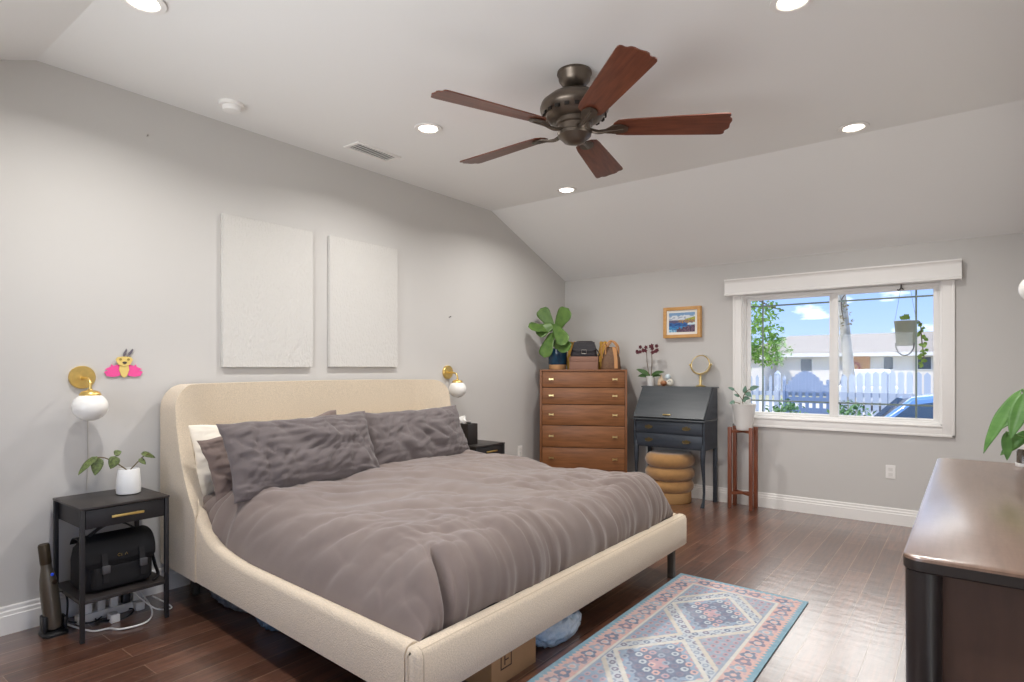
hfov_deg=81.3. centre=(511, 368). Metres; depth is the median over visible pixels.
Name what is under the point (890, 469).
wall outlet
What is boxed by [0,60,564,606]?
wall
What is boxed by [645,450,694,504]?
stool
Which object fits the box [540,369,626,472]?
dresser
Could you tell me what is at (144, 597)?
charging cord
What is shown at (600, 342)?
bag
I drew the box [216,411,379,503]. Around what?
pillow
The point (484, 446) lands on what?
nightstand
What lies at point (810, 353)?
house
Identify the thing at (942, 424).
window
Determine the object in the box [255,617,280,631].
plastic bag
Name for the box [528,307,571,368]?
leaf plant
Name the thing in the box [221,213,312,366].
canvas
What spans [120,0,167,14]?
recessed light
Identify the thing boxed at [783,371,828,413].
gate
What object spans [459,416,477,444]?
tissue box
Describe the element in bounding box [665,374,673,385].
figurine
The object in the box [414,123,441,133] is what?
recessed light
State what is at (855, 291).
grille
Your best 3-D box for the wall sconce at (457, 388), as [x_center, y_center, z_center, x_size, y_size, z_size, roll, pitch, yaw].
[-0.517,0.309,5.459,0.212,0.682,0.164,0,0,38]
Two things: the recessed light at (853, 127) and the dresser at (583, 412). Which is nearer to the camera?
the recessed light at (853, 127)
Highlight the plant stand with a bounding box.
[728,426,757,510]
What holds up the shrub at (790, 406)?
on the ground
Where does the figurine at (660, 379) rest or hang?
on the secretary desk
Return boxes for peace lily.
[983,389,1023,459]
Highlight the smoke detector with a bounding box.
[218,98,244,113]
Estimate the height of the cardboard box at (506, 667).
0.182 m
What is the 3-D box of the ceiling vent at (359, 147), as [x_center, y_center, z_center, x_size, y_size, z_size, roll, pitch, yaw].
[-1.023,-1.595,4.391,0.170,0.011,0.400,0,0,38]
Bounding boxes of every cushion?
[645,450,694,468]
[645,465,694,481]
[655,480,693,493]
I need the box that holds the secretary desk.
[632,386,718,508]
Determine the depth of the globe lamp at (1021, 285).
3.02 m
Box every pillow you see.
[188,417,309,495]
[197,410,336,502]
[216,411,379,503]
[365,405,469,464]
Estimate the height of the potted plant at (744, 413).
0.429 m
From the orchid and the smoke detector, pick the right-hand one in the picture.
the orchid
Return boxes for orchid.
[635,343,663,385]
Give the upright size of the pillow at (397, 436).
0.405 m
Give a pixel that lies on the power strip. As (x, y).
(100, 610)
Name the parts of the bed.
leg, headboard, rail, footboard, leg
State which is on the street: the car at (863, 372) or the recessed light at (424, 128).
the car at (863, 372)
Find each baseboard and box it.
[0,567,189,636]
[691,484,917,526]
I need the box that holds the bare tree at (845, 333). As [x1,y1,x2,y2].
[760,295,856,415]
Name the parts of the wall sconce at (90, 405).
wall plate, arm, cord, globe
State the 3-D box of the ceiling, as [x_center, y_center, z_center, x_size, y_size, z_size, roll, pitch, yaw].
[0.333,-1.355,3.275,4.520,0.730,6.780,0,0,38]
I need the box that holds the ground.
[752,395,825,401]
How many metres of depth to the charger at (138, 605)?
3.28 m
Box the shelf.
[58,571,164,604]
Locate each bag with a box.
[70,523,159,592]
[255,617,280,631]
[536,610,581,648]
[567,341,574,368]
[598,341,606,368]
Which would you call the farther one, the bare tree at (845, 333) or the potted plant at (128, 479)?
the bare tree at (845, 333)
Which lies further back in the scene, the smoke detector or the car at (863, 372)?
the car at (863, 372)
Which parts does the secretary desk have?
panel, leg, drawer, drawer, drop lid, leg, panel, leg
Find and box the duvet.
[203,449,672,641]
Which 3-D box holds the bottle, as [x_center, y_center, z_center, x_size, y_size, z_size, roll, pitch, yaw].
[2.258,0.390,2.629,0.054,0.080,0.054,0,0,38]
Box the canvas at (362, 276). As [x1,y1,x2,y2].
[328,235,397,366]
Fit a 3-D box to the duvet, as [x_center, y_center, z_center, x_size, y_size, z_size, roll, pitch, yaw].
[-0.407,0.815,3.574,2.001,0.393,2.263,0,0,38]
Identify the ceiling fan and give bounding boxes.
[431,45,731,177]
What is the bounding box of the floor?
[0,498,912,681]
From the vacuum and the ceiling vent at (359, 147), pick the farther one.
the ceiling vent at (359, 147)
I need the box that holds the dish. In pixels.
[660,380,666,385]
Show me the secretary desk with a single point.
(675, 417)
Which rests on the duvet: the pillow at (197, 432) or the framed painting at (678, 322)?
the pillow at (197, 432)
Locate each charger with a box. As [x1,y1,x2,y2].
[107,611,119,623]
[133,599,144,610]
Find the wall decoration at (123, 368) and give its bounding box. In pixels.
[104,349,141,377]
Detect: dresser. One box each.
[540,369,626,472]
[903,458,1023,681]
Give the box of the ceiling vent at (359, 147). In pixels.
[343,141,400,162]
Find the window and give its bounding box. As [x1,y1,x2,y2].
[724,258,961,437]
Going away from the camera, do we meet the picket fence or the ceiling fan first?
the ceiling fan
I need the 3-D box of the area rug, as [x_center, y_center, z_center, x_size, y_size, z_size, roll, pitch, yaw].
[0.648,1.326,2.664,0.761,0.008,2.455,0,0,38]
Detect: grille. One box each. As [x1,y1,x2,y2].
[751,301,828,411]
[838,290,932,417]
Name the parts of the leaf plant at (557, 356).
pot, pot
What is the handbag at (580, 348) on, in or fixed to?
on the storage box at (574, 362)
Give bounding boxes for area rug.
[527,573,807,681]
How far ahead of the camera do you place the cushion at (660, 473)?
5.85 m
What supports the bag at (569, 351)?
on the dresser at (583, 412)
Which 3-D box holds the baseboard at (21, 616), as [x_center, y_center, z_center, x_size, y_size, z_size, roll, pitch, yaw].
[-1.334,1.260,4.554,0.018,0.140,6.480,0,0,38]
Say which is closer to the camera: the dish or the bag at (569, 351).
the dish
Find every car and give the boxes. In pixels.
[839,369,897,404]
[875,394,932,418]
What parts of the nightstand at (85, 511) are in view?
leg, leg, drawer, handle, leg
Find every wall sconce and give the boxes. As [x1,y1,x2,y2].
[68,366,108,490]
[442,366,465,397]
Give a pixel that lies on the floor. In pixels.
(850, 573)
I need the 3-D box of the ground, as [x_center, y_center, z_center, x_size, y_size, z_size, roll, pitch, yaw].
[20.095,1.780,32.480,90.000,0.700,104.000,0,0,38]
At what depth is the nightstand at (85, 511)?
3.06 m
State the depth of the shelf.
3.04 m
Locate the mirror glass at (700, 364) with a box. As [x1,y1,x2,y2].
[692,356,708,372]
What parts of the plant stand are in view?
leg, leg, leg, leg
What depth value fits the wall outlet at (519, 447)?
6.41 m
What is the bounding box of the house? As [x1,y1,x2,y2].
[751,331,932,393]
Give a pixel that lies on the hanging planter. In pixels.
(904, 329)
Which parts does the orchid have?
pot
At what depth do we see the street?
22.51 m
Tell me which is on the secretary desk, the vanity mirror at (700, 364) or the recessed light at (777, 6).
the vanity mirror at (700, 364)
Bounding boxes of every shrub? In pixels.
[765,398,808,413]
[827,399,875,415]
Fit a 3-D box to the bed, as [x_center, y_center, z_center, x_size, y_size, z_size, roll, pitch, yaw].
[-0.500,0.706,3.651,2.330,1.248,2.418,0,0,38]
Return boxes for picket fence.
[751,370,930,415]
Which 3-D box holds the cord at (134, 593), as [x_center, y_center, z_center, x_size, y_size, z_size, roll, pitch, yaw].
[-2.007,1.259,3.278,0.265,0.127,0.100,0,0,1]
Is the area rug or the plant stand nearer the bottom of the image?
the area rug
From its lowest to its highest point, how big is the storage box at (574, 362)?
0.137 m
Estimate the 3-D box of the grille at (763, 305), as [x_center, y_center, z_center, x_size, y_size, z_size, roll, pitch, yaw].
[2.647,-0.126,5.699,0.697,1.088,0.008,0,0,38]
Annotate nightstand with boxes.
[53,487,169,644]
[468,440,504,453]
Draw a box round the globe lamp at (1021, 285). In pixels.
[1018,279,1023,298]
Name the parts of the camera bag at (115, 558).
handle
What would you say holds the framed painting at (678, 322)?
attached to the wall at (627, 310)
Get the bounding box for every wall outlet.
[518,445,521,455]
[886,465,895,478]
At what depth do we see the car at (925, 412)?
8.57 m
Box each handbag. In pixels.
[570,341,599,356]
[601,340,620,368]
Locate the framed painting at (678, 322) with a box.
[663,306,701,337]
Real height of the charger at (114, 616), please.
0.045 m
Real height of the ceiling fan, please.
0.385 m
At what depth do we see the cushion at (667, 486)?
5.85 m
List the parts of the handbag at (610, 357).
handle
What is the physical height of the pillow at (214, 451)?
0.498 m
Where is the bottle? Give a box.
[1016,449,1023,463]
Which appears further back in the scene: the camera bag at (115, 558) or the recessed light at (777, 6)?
the camera bag at (115, 558)
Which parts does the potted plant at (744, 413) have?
pot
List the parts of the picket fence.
post, rail, post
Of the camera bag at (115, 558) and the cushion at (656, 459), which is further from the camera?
the cushion at (656, 459)
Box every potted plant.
[78,450,154,494]
[728,385,758,430]
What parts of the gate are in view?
post, post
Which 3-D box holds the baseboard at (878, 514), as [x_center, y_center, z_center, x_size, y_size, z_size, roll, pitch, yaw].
[2.308,1.260,5.832,4.202,0.140,0.018,0,0,38]
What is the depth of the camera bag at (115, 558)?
3.07 m
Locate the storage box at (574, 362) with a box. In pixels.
[569,357,598,368]
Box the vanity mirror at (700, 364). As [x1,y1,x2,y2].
[689,355,711,386]
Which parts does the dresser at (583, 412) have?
drawer, drawer, drawer, drawer, drawer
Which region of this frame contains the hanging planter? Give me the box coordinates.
[893,294,928,367]
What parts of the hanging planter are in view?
pot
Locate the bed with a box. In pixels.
[160,379,686,681]
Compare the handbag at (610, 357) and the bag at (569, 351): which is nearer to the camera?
the handbag at (610, 357)
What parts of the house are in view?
pane, door, pane, pane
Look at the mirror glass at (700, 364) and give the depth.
6.01 m
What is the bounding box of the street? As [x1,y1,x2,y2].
[752,401,880,415]
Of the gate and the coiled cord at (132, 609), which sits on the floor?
the coiled cord at (132, 609)
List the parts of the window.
sash, sill, sash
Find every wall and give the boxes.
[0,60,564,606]
[565,233,1023,510]
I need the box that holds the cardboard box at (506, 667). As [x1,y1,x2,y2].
[465,636,535,681]
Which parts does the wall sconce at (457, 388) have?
wall plate, globe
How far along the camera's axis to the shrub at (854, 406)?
10.98 m
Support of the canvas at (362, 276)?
attached to the wall at (110, 231)
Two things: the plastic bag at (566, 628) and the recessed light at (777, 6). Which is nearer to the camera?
the recessed light at (777, 6)
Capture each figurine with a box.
[657,375,663,385]
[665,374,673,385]
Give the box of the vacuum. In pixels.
[38,543,68,638]
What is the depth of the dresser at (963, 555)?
1.36 m
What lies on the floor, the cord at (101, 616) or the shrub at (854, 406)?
the cord at (101, 616)
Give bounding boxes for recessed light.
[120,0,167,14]
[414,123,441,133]
[556,187,576,192]
[769,0,813,13]
[838,122,869,132]
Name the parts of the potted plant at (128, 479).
stem, pot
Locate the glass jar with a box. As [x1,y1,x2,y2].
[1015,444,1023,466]
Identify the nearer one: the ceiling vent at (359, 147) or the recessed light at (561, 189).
the ceiling vent at (359, 147)
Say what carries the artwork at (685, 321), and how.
attached to the framed painting at (678, 322)
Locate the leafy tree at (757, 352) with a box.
[751,300,793,368]
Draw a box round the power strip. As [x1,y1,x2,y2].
[75,590,144,624]
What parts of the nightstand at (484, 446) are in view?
drawer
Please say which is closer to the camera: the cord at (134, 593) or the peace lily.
the peace lily
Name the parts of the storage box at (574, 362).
lid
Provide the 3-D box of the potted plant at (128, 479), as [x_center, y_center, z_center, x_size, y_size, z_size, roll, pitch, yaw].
[-2.110,0.554,3.197,0.120,0.242,0.368,0,0,38]
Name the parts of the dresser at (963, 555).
leg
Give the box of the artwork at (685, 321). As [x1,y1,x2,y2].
[669,312,694,331]
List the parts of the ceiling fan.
blade, blade, blade, blade, blade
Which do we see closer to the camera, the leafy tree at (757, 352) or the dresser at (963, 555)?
the dresser at (963, 555)
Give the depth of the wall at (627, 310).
5.43 m
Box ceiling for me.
[0,0,1023,280]
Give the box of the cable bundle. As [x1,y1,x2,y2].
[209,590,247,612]
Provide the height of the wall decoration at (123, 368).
0.168 m
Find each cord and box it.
[67,591,152,631]
[67,616,101,623]
[95,608,133,622]
[132,592,171,609]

